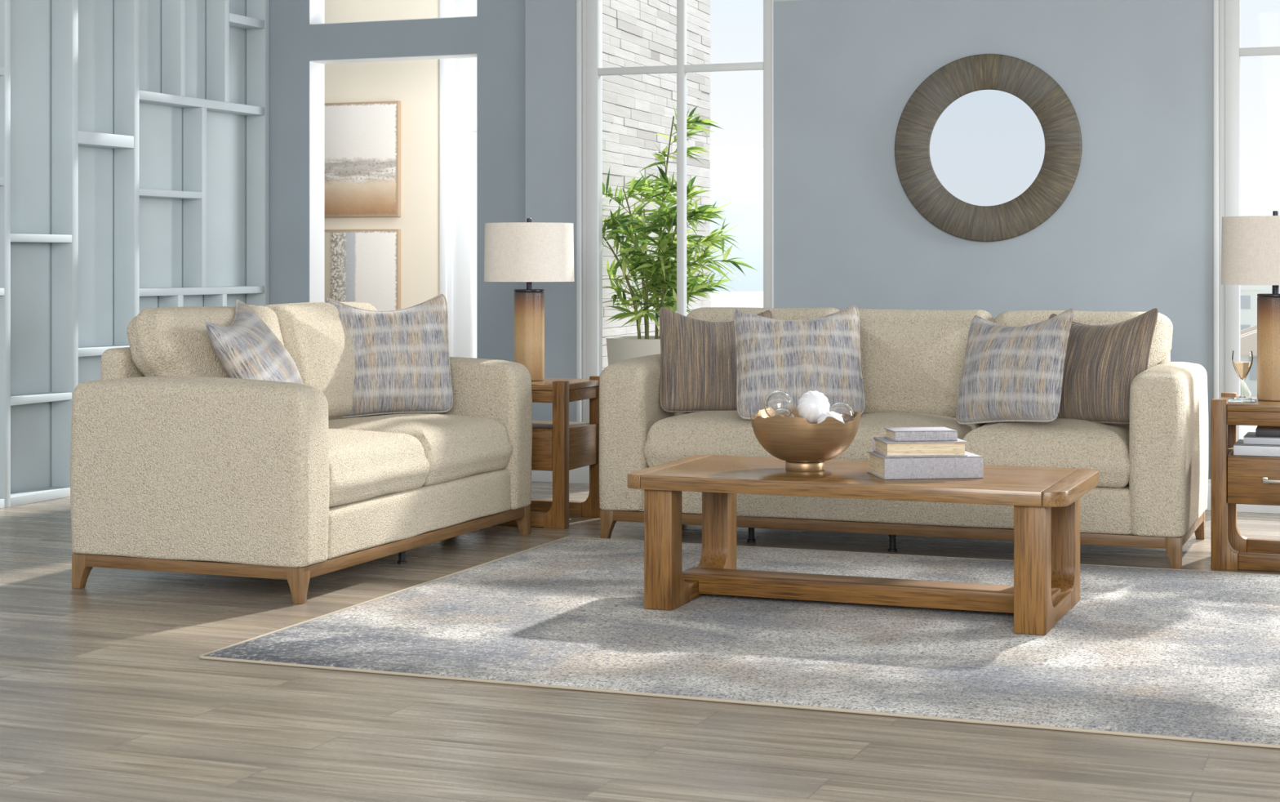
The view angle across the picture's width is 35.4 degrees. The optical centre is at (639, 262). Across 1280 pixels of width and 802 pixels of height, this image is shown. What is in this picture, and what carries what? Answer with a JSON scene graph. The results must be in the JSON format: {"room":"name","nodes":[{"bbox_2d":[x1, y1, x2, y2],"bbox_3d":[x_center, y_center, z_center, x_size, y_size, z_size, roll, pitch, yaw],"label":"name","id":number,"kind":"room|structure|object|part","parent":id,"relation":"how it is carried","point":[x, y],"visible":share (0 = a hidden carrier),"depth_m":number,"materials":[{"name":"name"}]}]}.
{"room":"living room","nodes":[
{"label":"living room","id":0,"kind":"room"},
{"bbox_2d":[324,0,439,308],"bbox_3d":[-2.724,-0.620,13.564,3.140,3.600,0.140,0,0,21],"label":"wall","id":1,"kind":"structure","parent":0,"point":[415,84],"depth_m":13.02,"materials":[{"name":"beige paint"}]},
{"bbox_2d":[324,101,400,217],"bbox_3d":[-1.908,-0.670,13.151,0.750,0.750,0.038,0,0,21],"label":"canvas painting","id":2,"kind":"object","parent":1,"relation":"attached to","point":[362,140],"visible":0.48,"depth_m":13.09,"materials":[{"name":"beige"}]},
{"bbox_2d":[324,229,400,311],"bbox_3d":[-1.908,0.160,13.151,0.750,0.750,0.038,0,0,21],"label":"canvas painting","id":3,"kind":"object","parent":1,"relation":"attached to","point":[362,265],"visible":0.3,"depth_m":13.09,"materials":[{"name":"beige"}]},
{"bbox_2d":[440,0,476,358],"bbox_3d":[-0.683,-0.620,12.767,1.240,3.600,0.155,0,0,21],"label":"window","id":4,"kind":"structure","parent":1,"relation":"in","point":[458,77],"depth_m":12.92,"materials":[{"name":"white paint"}]},
{"bbox_2d":[269,0,525,362],"bbox_3d":[-1.403,-0.620,11.531,1.999,3.600,0.420,0,0,21],"label":"wall","id":5,"kind":"structure","parent":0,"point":[497,34],"depth_m":11.54,"materials":[{"name":"blue paint"}]},
{"bbox_2d":[309,0,477,358],"bbox_3d":[-1.401,-0.420,11.669,1.093,3.200,0.170,0,0,21],"label":"door frame","id":6,"kind":"structure","parent":5,"relation":"in","point":[317,7],"depth_m":11.85,"materials":[{"name":"white paint"}]},
{"bbox_2d":[0,481,1279,801],"bbox_3d":[-1.260,1.210,4.507,12.400,0.060,13.500,0,0,21],"label":"floor","id":7,"kind":"structure","parent":0,"point":[107,693],"depth_m":5.04,"materials":[{"name":"grey wood"}]},
{"bbox_2d":[0,0,269,508],"bbox_3d":[-2.875,-0.420,10.326,0.158,3.200,3.391,0,0,21],"label":"paneled wall","id":8,"kind":"structure","parent":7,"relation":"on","point":[135,134],"depth_m":10.63,"materials":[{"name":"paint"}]},
{"bbox_3d":[-3.199,0.142,9.448,0.127,0.036,0.480,0,0,21],"label":"shelf","id":9,"kind":"part","parent":8,"relation":"part of","materials":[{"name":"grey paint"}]},
{"bbox_3d":[-3.199,-0.391,9.448,0.127,0.043,0.480,0,0,21],"label":"shelf","id":10,"kind":"part","parent":8,"relation":"part of","materials":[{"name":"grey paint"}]},
{"bbox_3d":[-3.199,-0.917,9.448,0.127,0.040,0.480,0,0,21],"label":"shelf","id":11,"kind":"part","parent":8,"relation":"part of","materials":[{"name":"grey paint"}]},
{"bbox_3d":[-3.011,0.674,9.934,0.127,0.036,0.478,0,0,21],"label":"shelf","id":12,"kind":"part","parent":8,"relation":"part of","materials":[{"name":"grey paint"}]},
{"bbox_3d":[-3.011,-0.118,9.934,0.127,0.039,0.478,0,0,21],"label":"shelf","id":13,"kind":"part","parent":8,"relation":"part of","materials":[{"name":"grey paint"}]},
{"bbox_3d":[-2.821,0.460,10.424,0.127,0.040,0.477,0,0,21],"label":"shelf","id":14,"kind":"part","parent":8,"relation":"part of","materials":[{"name":"grey paint"}]},
{"bbox_3d":[-2.821,-0.635,10.424,0.127,0.064,0.477,0,0,21],"label":"shelf","id":15,"kind":"part","parent":8,"relation":"part of","materials":[{"name":"grey paint"}]},
{"bbox_3d":[-2.612,-0.373,10.966,0.127,0.037,0.594,0,0,21],"label":"shelf","id":16,"kind":"part","parent":8,"relation":"part of","materials":[{"name":"grey paint"}]},
{"bbox_3d":[-2.494,0.161,11.271,0.127,0.041,1.247,0,0,21],"label":"shelf","id":17,"kind":"part","parent":8,"relation":"part of","materials":[{"name":"grey paint"}]},
{"bbox_3d":[-2.494,-0.889,11.271,0.127,0.047,1.247,0,0,21],"label":"shelf","id":18,"kind":"part","parent":8,"relation":"part of","materials":[{"name":"grey paint"}]},
{"bbox_3d":[-2.338,-1.401,11.676,0.127,0.049,0.377,0,0,21],"label":"shelf","id":19,"kind":"part","parent":8,"relation":"part of","materials":[{"name":"grey paint"}]},
{"bbox_2d":[70,302,532,604],"bbox_3d":[-1.267,0.675,8.000,0.988,1.011,1.961,0,0,21],"label":"loveseat","id":20,"kind":"object","parent":7,"relation":"on","point":[180,464],"visible":0.88,"depth_m":7.22,"materials":[{"name":"beige fabric"}]},
{"bbox_3d":[-2.020,1.117,7.292,0.060,0.125,0.060,0,0,21],"label":"leg","id":21,"kind":"part","parent":20,"relation":"part of","materials":[{"name":"brown wood"}]},
{"bbox_3d":[-1.634,0.684,8.142,0.154,0.740,1.645,0,0,21],"label":"frame","id":22,"kind":"part","parent":20,"relation":"part of","materials":[{"name":"fabric"}]},
{"bbox_3d":[-1.607,1.077,7.120,0.855,0.044,0.033,0,0,21],"label":"rail","id":23,"kind":"part","parent":20,"relation":"part of","materials":[{"name":"brown wood"}]},
{"bbox_3d":[-1.581,0.732,7.188,0.988,0.647,0.218,0,0,21],"label":"arm","id":24,"kind":"part","parent":20,"relation":"part of","materials":[{"name":"fabric"}]},
{"bbox_2d":[125,305,284,377],"bbox_3d":[-1.621,0.422,7.688,0.314,0.505,0.858,0,0,21],"label":"cushion","id":25,"kind":"object","parent":20,"relation":"on","point":[162,341],"depth_m":7.37,"materials":[{"name":"fabric"}]},
{"bbox_2d":[205,298,303,384],"bbox_3d":[-1.430,0.411,7.615,0.304,0.534,0.602,0,0,1],"label":"throw pillow","id":26,"kind":"object","parent":20,"relation":"on","point":[247,348],"visible":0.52,"depth_m":7.45,"materials":[{"name":"fabric"}]},
{"bbox_3d":[-1.185,1.117,6.969,0.060,0.125,0.060,0,0,21],"label":"leg","id":27,"kind":"part","parent":20,"relation":"part of","materials":[{"name":"brown wood"}]},
{"bbox_2d":[263,302,375,420],"bbox_3d":[-1.320,0.422,8.468,0.310,0.500,0.855,0,0,21],"label":"cushion","id":28,"kind":"object","parent":20,"relation":"on","point":[322,350],"depth_m":8.22,"materials":[{"name":"fabric"}]},
{"bbox_2d":[328,427,430,507],"bbox_3d":[-1.337,0.766,7.616,0.837,0.271,0.804,0,0,21],"label":"seat cushion","id":29,"kind":"object","parent":20,"relation":"on","point":[368,468],"depth_m":7.51,"materials":[{"name":"fabric"}]},
{"bbox_2d":[324,293,453,417],"bbox_3d":[-1.062,0.394,8.509,0.530,0.518,0.222,0,0,-20],"label":"throw pillow","id":30,"kind":"object","parent":20,"relation":"on","point":[402,357],"visible":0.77,"depth_m":8.45,"materials":[{"name":"fabric"}]},
{"bbox_3d":[-0.933,1.130,7.871,0.036,0.100,0.036,0,0,21],"label":"support leg","id":31,"kind":"part","parent":20,"relation":"part of","materials":[{"name":"black plastic"}]},
{"bbox_3d":[-0.839,1.077,7.835,0.033,0.044,1.825,0,0,21],"label":"rail","id":32,"kind":"part","parent":20,"relation":"part of","materials":[{"name":"brown wood"}]},
{"bbox_3d":[-1.222,0.966,7.983,0.859,0.181,1.563,0,0,21],"label":"seat","id":33,"kind":"part","parent":20,"relation":"part of","materials":[{"name":"fabric"}]},
{"bbox_2d":[328,413,511,485],"bbox_3d":[-1.059,0.768,8.332,0.837,0.270,0.794,0,0,21],"label":"seat cushion","id":34,"kind":"object","parent":20,"relation":"on","point":[459,449],"depth_m":8.19,"materials":[{"name":"fabric"}]},
{"bbox_3d":[-0.953,0.733,8.813,0.988,0.646,0.219,0,0,21],"label":"arm","id":35,"kind":"part","parent":20,"relation":"part of","materials":[{"name":"fabric"}]},
{"bbox_3d":[-0.513,1.117,8.709,0.060,0.125,0.060,0,0,21],"label":"leg","id":36,"kind":"part","parent":20,"relation":"part of","materials":[{"name":"brown wood"}]},
{"bbox_2d":[499,375,602,528],"bbox_3d":[-0.538,0.854,9.205,0.610,0.652,0.515,0,0,21],"label":"end table","id":37,"kind":"object","parent":7,"relation":"on","point":[560,445],"visible":0.34,"depth_m":8.94,"materials":[{"name":"brown wood"}]},
{"bbox_3d":[-0.609,1.146,9.020,0.408,0.060,0.050,0,0,21],"label":"rail","id":38,"kind":"part","parent":37,"relation":"part of","materials":[{"name":"brown wood"}]},
{"bbox_2d":[484,217,573,381],"bbox_3d":[-0.509,0.170,9.224,0.414,0.744,0.414,0,0,21],"label":"table lamp","id":39,"kind":"object","parent":37,"relation":"on","point":[528,251],"visible":0.9,"depth_m":9.08,"materials":[{"name":"fabric"}]},
{"bbox_3d":[-0.509,-0.045,9.224,0.414,0.267,0.414,0,0,21],"label":"lamp shade","id":40,"kind":"part","parent":39,"relation":"part of","materials":[{"name":"fabric"}]},
{"bbox_3d":[-0.614,0.836,9.007,0.488,0.176,0.020,0,0,21],"label":"drawer","id":41,"kind":"part","parent":37,"relation":"part of","materials":[{"name":"brown wood"}]},
{"bbox_3d":[-0.372,0.854,8.928,0.100,0.652,0.058,0,0,21],"label":"leg","id":42,"kind":"part","parent":37,"relation":"part of","materials":[{"name":"brown wood"}]},
{"bbox_3d":[-0.455,1.146,9.418,0.408,0.060,0.050,0,0,21],"label":"rail","id":43,"kind":"part","parent":37,"relation":"part of","materials":[{"name":"brown wood"}]},
{"bbox_3d":[-0.218,0.854,9.326,0.100,0.652,0.058,0,0,21],"label":"leg","id":44,"kind":"part","parent":37,"relation":"part of","materials":[{"name":"brown wood"}]},
{"bbox_2d":[199,536,1279,748],"bbox_3d":[1.236,1.173,6.486,4.404,0.012,2.794,0,0,21],"label":"area rug","id":45,"kind":"object","parent":7,"relation":"on","point":[1188,655],"visible":0.87,"depth_m":6.12,"materials":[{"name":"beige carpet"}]},
{"bbox_2d":[627,454,1098,635],"bbox_3d":[0.768,0.941,6.851,1.483,0.453,0.755,0,0,21],"label":"coffee table","id":46,"kind":"object","parent":45,"relation":"on","point":[1046,500],"visible":1,"depth_m":6.75,"materials":[{"name":"brown wood"}]},
{"bbox_3d":[0.092,0.965,6.834,0.100,0.404,0.180,0,0,21],"label":"leg","id":47,"kind":"part","parent":46,"relation":"part of","materials":[{"name":"brown wood"}]},
{"bbox_3d":[0.184,1.137,7.074,0.098,0.057,0.332,0,0,21],"label":"foot rail","id":48,"kind":"part","parent":46,"relation":"part of","materials":[{"name":"brown wood"}]},
{"bbox_3d":[0.277,0.965,7.314,0.100,0.404,0.180,0,0,21],"label":"leg","id":49,"kind":"part","parent":46,"relation":"part of","materials":[{"name":"brown wood"}]},
{"bbox_2d":[750,406,860,471],"bbox_3d":[0.569,0.609,6.915,0.388,0.210,0.388,0,0,21],"label":"decorative bowl","id":50,"kind":"object","parent":46,"relation":"on","point":[805,446],"visible":0.98,"depth_m":6.78,"materials":[{"name":"gold metal"}]},
{"bbox_2d":[764,390,794,417],"bbox_3d":[0.478,0.492,6.902,0.104,0.104,0.104,0,0,21],"label":"glass ball","id":51,"kind":"object","parent":50,"relation":"in","point":[777,402],"visible":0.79,"depth_m":6.86,"materials":[{"name":"clear glass"}]},
{"bbox_2d":[796,390,830,423],"bbox_3d":[0.597,0.498,6.909,0.113,0.113,0.114,0,0,-42],"label":"ball","id":52,"kind":"object","parent":50,"relation":"in","point":[811,404],"visible":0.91,"depth_m":6.87,"materials":[{"name":"white ceramic"}]},
{"bbox_2d":[817,411,844,423],"bbox_3d":[0.649,0.554,6.833,0.095,0.095,0.096,0,0,-42],"label":"ball","id":53,"kind":"object","parent":50,"relation":"in","point":[833,414],"visible":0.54,"depth_m":6.81,"materials":[{"name":"white ceramic"}]},
{"bbox_2d":[829,401,854,422],"bbox_3d":[0.695,0.530,6.941,0.094,0.094,0.094,0,0,21],"label":"glass ball","id":54,"kind":"object","parent":50,"relation":"in","point":[844,410],"visible":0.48,"depth_m":6.91,"materials":[{"name":"clear glass"}]},
{"bbox_2d":[866,450,982,479],"bbox_3d":[0.953,0.677,6.728,0.335,0.072,0.233,0,0,-8],"label":"book","id":55,"kind":"object","parent":46,"relation":"on","point":[971,466],"visible":0.91,"depth_m":6.62,"materials":[{"name":"grey paper"}]},
{"bbox_2d":[873,436,967,457],"bbox_3d":[0.936,0.617,6.720,0.275,0.049,0.190,0,0,-6],"label":"book","id":56,"kind":"object","parent":55,"relation":"on","point":[884,446],"visible":0.84,"depth_m":6.63,"materials":[{"name":"beige paper"}]},
{"bbox_2d":[883,426,957,441],"bbox_3d":[0.937,0.575,6.715,0.212,0.034,0.151,0,0,-8],"label":"book","id":57,"kind":"object","parent":56,"relation":"on","point":[895,433],"visible":1,"depth_m":6.65,"materials":[{"name":"grey paper"}]},
{"bbox_3d":[1.255,0.965,6.385,0.100,0.404,0.180,0,0,21],"label":"leg","id":58,"kind":"part","parent":46,"relation":"part of","materials":[{"name":"brown wood"}]},
{"bbox_3d":[1.348,1.137,6.625,0.098,0.057,0.332,0,0,21],"label":"foot rail","id":59,"kind":"part","parent":46,"relation":"part of","materials":[{"name":"brown wood"}]},
{"bbox_3d":[1.440,0.965,6.864,0.100,0.404,0.180,0,0,21],"label":"leg","id":60,"kind":"part","parent":46,"relation":"part of","materials":[{"name":"brown wood"}]},
{"bbox_2d":[598,306,1208,568],"bbox_3d":[1.122,0.692,8.566,2.439,0.977,0.986,0,0,21],"label":"sofa","id":61,"kind":"object","parent":7,"relation":"on","point":[1151,491],"visible":0.47,"depth_m":8.26,"materials":[{"name":"beige fabric"}]},
{"bbox_3d":[-0.131,1.117,8.574,0.060,0.125,0.060,0,0,21],"label":"leg","id":62,"kind":"part","parent":61,"relation":"part of","materials":[{"name":"brown wood"}]},
{"bbox_3d":[0.086,0.733,8.966,0.219,0.647,0.983,0,0,21],"label":"arm","id":63,"kind":"part","parent":61,"relation":"part of","materials":[{"name":"fabric"}]},
{"bbox_2d":[643,409,774,466],"bbox_3d":[0.471,0.767,8.742,0.702,0.270,0.840,0,0,21],"label":"seat cushion","id":64,"kind":"object","parent":61,"relation":"on","point":[668,437],"depth_m":8.43,"materials":[{"name":"fabric"}]},
{"bbox_2d":[658,306,773,412],"bbox_3d":[0.337,0.427,8.731,0.519,0.463,0.248,0,0,-6],"label":"throw pillow","id":65,"kind":"object","parent":61,"relation":"on","point":[699,371],"visible":0.72,"depth_m":8.64,"materials":[{"name":"fabric"}]},
{"bbox_3d":[0.470,1.130,8.481,0.036,0.100,0.036,0,0,21],"label":"support leg","id":66,"kind":"part","parent":61,"relation":"part of","materials":[{"name":"black plastic"}]},
{"bbox_2d":[687,306,838,321],"bbox_3d":[0.543,0.457,9.026,0.761,0.507,0.304,0,0,21],"label":"cushion","id":67,"kind":"object","parent":61,"relation":"on","point":[704,313],"depth_m":9.02,"materials":[{"name":"fabric"}]},
{"bbox_2d":[733,305,865,419],"bbox_3d":[0.668,0.419,8.457,0.544,0.469,0.283,0,0,2],"label":"throw pillow","id":68,"kind":"object","parent":61,"relation":"on","point":[822,354],"visible":0.9,"depth_m":8.39,"materials":[{"name":"fabric"}]},
{"bbox_3d":[1.105,0.966,8.521,2.042,0.182,0.854,0,0,21],"label":"seat","id":69,"kind":"part","parent":61,"relation":"part of","materials":[{"name":"fabric"}]},
{"bbox_3d":[0.958,1.077,8.141,2.303,0.044,0.033,0,0,21],"label":"rail","id":70,"kind":"part","parent":61,"relation":"part of","materials":[{"name":"brown wood"}]},
{"bbox_3d":[1.032,1.130,8.199,0.036,0.100,0.036,0,0,21],"label":"support leg","id":71,"kind":"part","parent":61,"relation":"part of","materials":[{"name":"black plastic"}]},
{"bbox_2d":[833,411,986,460],"bbox_3d":[1.097,0.768,8.499,0.705,0.271,0.839,0,0,21],"label":"seat cushion","id":72,"kind":"object","parent":61,"relation":"on","point":[872,424],"depth_m":8.19,"materials":[{"name":"fabric"}]},
{"bbox_2d":[857,309,994,425],"bbox_3d":[1.203,0.457,8.773,0.693,0.504,0.310,0,0,21],"label":"cushion","id":73,"kind":"object","parent":61,"relation":"on","point":[913,360],"depth_m":8.66,"materials":[{"name":"fabric"}]},
{"bbox_2d":[955,307,1073,424],"bbox_3d":[1.507,0.423,8.134,0.231,0.480,0.526,0,0,-44],"label":"throw pillow","id":74,"kind":"object","parent":61,"relation":"on","point":[1010,373],"visible":1,"depth_m":8.05,"materials":[{"name":"fabric"}]},
{"bbox_2d":[963,417,1129,487],"bbox_3d":[1.723,0.766,8.259,0.704,0.273,0.836,0,0,21],"label":"seat cushion","id":75,"kind":"object","parent":61,"relation":"on","point":[1062,442],"depth_m":7.90,"materials":[{"name":"fabric"}]},
{"bbox_3d":[1.263,0.684,8.931,2.123,0.740,0.154,0,0,21],"label":"frame","id":76,"kind":"part","parent":61,"relation":"part of","materials":[{"name":"fabric"}]},
{"bbox_2d":[991,310,1172,422],"bbox_3d":[1.860,0.456,8.519,0.769,0.506,0.308,0,0,21],"label":"cushion","id":77,"kind":"object","parent":61,"relation":"on","point":[1161,348],"depth_m":8.45,"materials":[{"name":"fabric"}]},
{"bbox_2d":[1048,307,1158,424],"bbox_3d":[1.844,0.427,8.196,0.536,0.485,0.244,0,0,44],"label":"throw pillow","id":78,"kind":"object","parent":61,"relation":"on","point":[1102,362],"visible":0.56,"depth_m":8.09,"materials":[{"name":"fabric"}]},
{"bbox_3d":[2.157,0.733,8.166,0.219,0.646,0.985,0,0,21],"label":"arm","id":79,"kind":"part","parent":61,"relation":"part of","materials":[{"name":"fabric"}]},
{"bbox_3d":[2.054,1.117,7.729,0.060,0.125,0.060,0,0,21],"label":"leg","id":80,"kind":"part","parent":61,"relation":"part of","materials":[{"name":"brown wood"}]},
{"bbox_3d":[2.225,1.077,8.140,0.033,0.044,0.850,0,0,21],"label":"rail","id":81,"kind":"part","parent":61,"relation":"part of","materials":[{"name":"brown wood"}]},
{"bbox_3d":[2.375,1.117,8.559,0.060,0.125,0.060,0,0,21],"label":"leg","id":82,"kind":"part","parent":61,"relation":"part of","materials":[{"name":"brown wood"}]},
{"bbox_2d":[1210,391,1279,571],"bbox_3d":[2.562,0.854,7.826,0.610,0.652,0.515,0,0,21],"label":"end table","id":83,"kind":"object","parent":7,"relation":"on","point":[1234,479],"visible":0.98,"depth_m":7.70,"materials":[{"name":"brown wood"}]},
{"bbox_3d":[2.253,0.854,7.733,0.100,0.652,0.058,0,0,21],"label":"leg","id":84,"kind":"part","parent":83,"relation":"part of","materials":[{"name":"brown wood"}]},
{"bbox_3d":[2.407,0.854,8.131,0.100,0.652,0.058,0,0,21],"label":"leg","id":85,"kind":"part","parent":83,"relation":"part of","materials":[{"name":"brown wood"}]},
{"bbox_2d":[1227,397,1256,402],"bbox_3d":[2.352,0.537,7.839,0.100,0.010,0.100,0,0,21],"label":"coaster","id":86,"kind":"object","parent":83,"relation":"on","point":[1231,399],"visible":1,"depth_m":7.80,"materials":[{"name":"clear glass"}]},
{"bbox_2d":[1231,350,1253,399],"bbox_3d":[2.352,0.439,7.839,0.079,0.187,0.079,0,0,44],"label":"wine glass","id":87,"kind":"object","parent":86,"relation":"on","point":[1242,368],"visible":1,"depth_m":7.82,"materials":[{"name":"clear glass"}]},
{"bbox_2d":[1221,210,1279,400],"bbox_3d":[2.501,0.170,7.900,0.414,0.744,0.414,0,0,21],"label":"table lamp","id":88,"kind":"object","parent":83,"relation":"on","point":[1251,244],"visible":1,"depth_m":7.83,"materials":[{"name":"fabric"}]},
{"bbox_3d":[2.501,-0.045,7.900,0.414,0.267,0.414,0,0,21],"label":"lamp shade","id":89,"kind":"part","parent":88,"relation":"part of","materials":[{"name":"fabric"}]},
{"bbox_3d":[2.486,0.836,7.628,0.488,0.176,0.020,0,0,21],"label":"drawer","id":90,"kind":"part","parent":83,"relation":"part of","materials":[{"name":"brown wood"}]},
{"bbox_2d":[1233,439,1279,457],"bbox_3d":[2.489,0.723,7.786,0.340,0.042,0.261,0,0,21],"label":"book","id":91,"kind":"object","parent":83,"relation":"on","point":[1239,448],"visible":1,"depth_m":7.70,"materials":[{"name":"grey paper"}]},
{"bbox_2d":[1243,431,1279,445],"bbox_3d":[2.507,0.686,7.790,0.300,0.030,0.235,0,0,21],"label":"book","id":92,"kind":"object","parent":91,"relation":"on","point":[1250,437],"visible":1,"depth_m":7.71,"materials":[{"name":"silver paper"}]},
{"bbox_2d":[1255,425,1279,436],"bbox_3d":[2.534,0.657,7.790,0.270,0.028,0.200,0,0,19],"label":"book","id":93,"kind":"object","parent":92,"relation":"on","point":[1260,430],"visible":0.95,"depth_m":7.73,"materials":[{"name":"grey paper"}]},
{"bbox_2d":[1256,425,1279,429],"bbox_3d":[2.534,0.643,7.790,0.266,0.001,0.196,0,0,19],"label":"print","id":94,"kind":"object","parent":93,"relation":"on","point":[1259,427],"depth_m":7.82},
{"bbox_3d":[2.491,1.146,7.641,0.408,0.060,0.050,0,0,21],"label":"rail","id":95,"kind":"part","parent":83,"relation":"part of","materials":[{"name":"brown wood"}]},
{"bbox_3d":[2.645,1.146,8.039,0.408,0.060,0.050,0,0,21],"label":"rail","id":96,"kind":"part","parent":83,"relation":"part of","materials":[{"name":"brown wood"}]},
{"bbox_3d":[2.476,0.831,7.602,0.230,0.024,0.035,0,0,21],"label":"handle","id":97,"kind":"part","parent":83,"relation":"part of","materials":[{"name":"silver metal"}]},
{"bbox_2d":[525,0,1213,479],"bbox_3d":[2.993,-0.620,9.521,7.681,3.600,0.160,0,0,21],"label":"wall","id":98,"kind":"structure","parent":0,"point":[1133,230],"depth_m":9.98,"materials":[{"name":"blue paint"}]},
{"bbox_2d":[576,0,774,422],"bbox_3d":[0.199,-0.560,10.584,1.096,3.220,0.152,0,0,21],"label":"window","id":99,"kind":"structure","parent":98,"relation":"in","point":[590,71],"depth_m":10.69,"materials":[{"name":"paint"}]},
{"bbox_2d":[774,0,799,1],"bbox_3d":[3.638,-1.860,9.250,6.282,1.040,0.080,0,0,21],"label":"window","id":100,"kind":"structure","parent":98,"relation":"in","point":[775,0],"depth_m":10.33,"materials":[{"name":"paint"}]},
{"bbox_2d":[531,465,1279,513],"bbox_3d":[2.961,1.105,9.439,7.681,0.150,0.016,0,0,21],"label":"baseboard","id":101,"kind":"structure","parent":98,"relation":"attached to","point":[579,475],"depth_m":10.69,"materials":[{"name":"white paint"}]},
{"bbox_2d":[894,53,1081,241],"bbox_3d":[1.712,-0.565,9.913,0.926,0.926,0.029,0,0,21],"label":"round wall mirror","id":102,"kind":"object","parent":98,"relation":"attached to","point":[988,147],"visible":1,"depth_m":9.90,"materials":[{"name":"brown wood"}]},
{"bbox_2d":[928,89,1044,205],"bbox_3d":[1.714,-0.565,9.919,0.578,0.578,0.006,0,0,21],"label":"mirror glass","id":103,"kind":"object","parent":102,"relation":"attached to","point":[987,147],"depth_m":9.92,"materials":[{"name":"white"}]},
{"bbox_2d":[1213,0,1279,440],"bbox_3d":[3.516,-0.560,9.302,1.647,3.220,0.152,0,0,21],"label":"window","id":104,"kind":"structure","parent":98,"relation":"in","point":[1228,51],"depth_m":9.52,"materials":[{"name":"paint"}]},
{"label":"outside","id":105,"kind":"structure","parent":0,"visible":0},
{"bbox_2d":[707,291,1257,439],"bbox_3d":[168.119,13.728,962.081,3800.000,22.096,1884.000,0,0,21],"label":"land","id":106,"kind":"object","parent":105,"point":[738,299],"visible":0.01,"depth_m":1178.48,"materials":[{"name":"white"}]},
{"bbox_2d":[1240,331,1257,396],"bbox_3d":[26.661,4.996,86.184,5.200,4.168,4.800,0,0,21],"label":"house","id":107,"kind":"structure","parent":106,"relation":"on","point":[1248,342],"depth_m":84.27,"materials":[{"name":"white"}]},
{"bbox_2d":[1240,324,1257,334],"bbox_3d":[46.293,7.110,146.138,7.800,6.140,6.800,0,0,21],"label":"house","id":108,"kind":"structure","parent":106,"relation":"on","point":[1254,327],"depth_m":143.56,"materials":[{"name":"white"}]},
{"bbox_2d":[1240,329,1257,336],"bbox_3d":[33.466,5.830,107.676,5.800,4.700,5.800,0,0,21],"label":"house","id":109,"kind":"structure","parent":106,"relation":"on","point":[1247,333],"depth_m":105.24,"materials":[{"name":"white"}]},
{"bbox_2d":[1240,284,1279,330],"bbox_3d":[62.623,7.880,210.584,9.600,11.100,8.600,0,0,21],"label":"house","id":110,"kind":"structure","parent":106,"relation":"on","point":[1249,293],"depth_m":206.19,"materials":[{"name":"white"}]},
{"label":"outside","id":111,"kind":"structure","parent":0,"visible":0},
{"bbox_2d":[702,146,1279,291],"bbox_3d":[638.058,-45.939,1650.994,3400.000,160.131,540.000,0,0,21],"label":"sky","id":112,"kind":"structure","parent":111,"point":[736,173],"depth_m":1734.47,"materials":[{"name":"white"}]},
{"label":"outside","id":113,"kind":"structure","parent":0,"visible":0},
{"bbox_3d":[3.335,1.240,11.389,7.190,0.080,3.550,0,0,21],"label":"terrace","id":114,"kind":"object","parent":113,"visible":0},
{"bbox_2d":[606,335,660,364],"bbox_3d":[0.072,0.811,11.283,0.524,0.778,0.524,0,0,21],"label":"pot","id":115,"kind":"object","parent":114,"relation":"on","point":[619,348],"depth_m":11.07,"materials":[{"name":"ceramic"}]},
{"bbox_2d":[602,0,711,369],"bbox_3d":[-0.016,-1.001,12.439,0.146,4.400,3.010,0,0,17],"label":"stone wall","id":116,"kind":"structure","parent":114,"relation":"on","point":[636,33],"depth_m":12.34,"materials":[{"name":"white stone"}]},
{"bbox_2d":[602,106,758,364],"bbox_3d":[0.147,0.154,11.250,0.960,2.091,0.820,0,0,21],"label":"bamboo","id":117,"kind":"object","parent":114,"relation":"on","point":[661,273],"visible":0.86,"depth_m":11.18,"materials":[{"name":"plant"}]}
]}

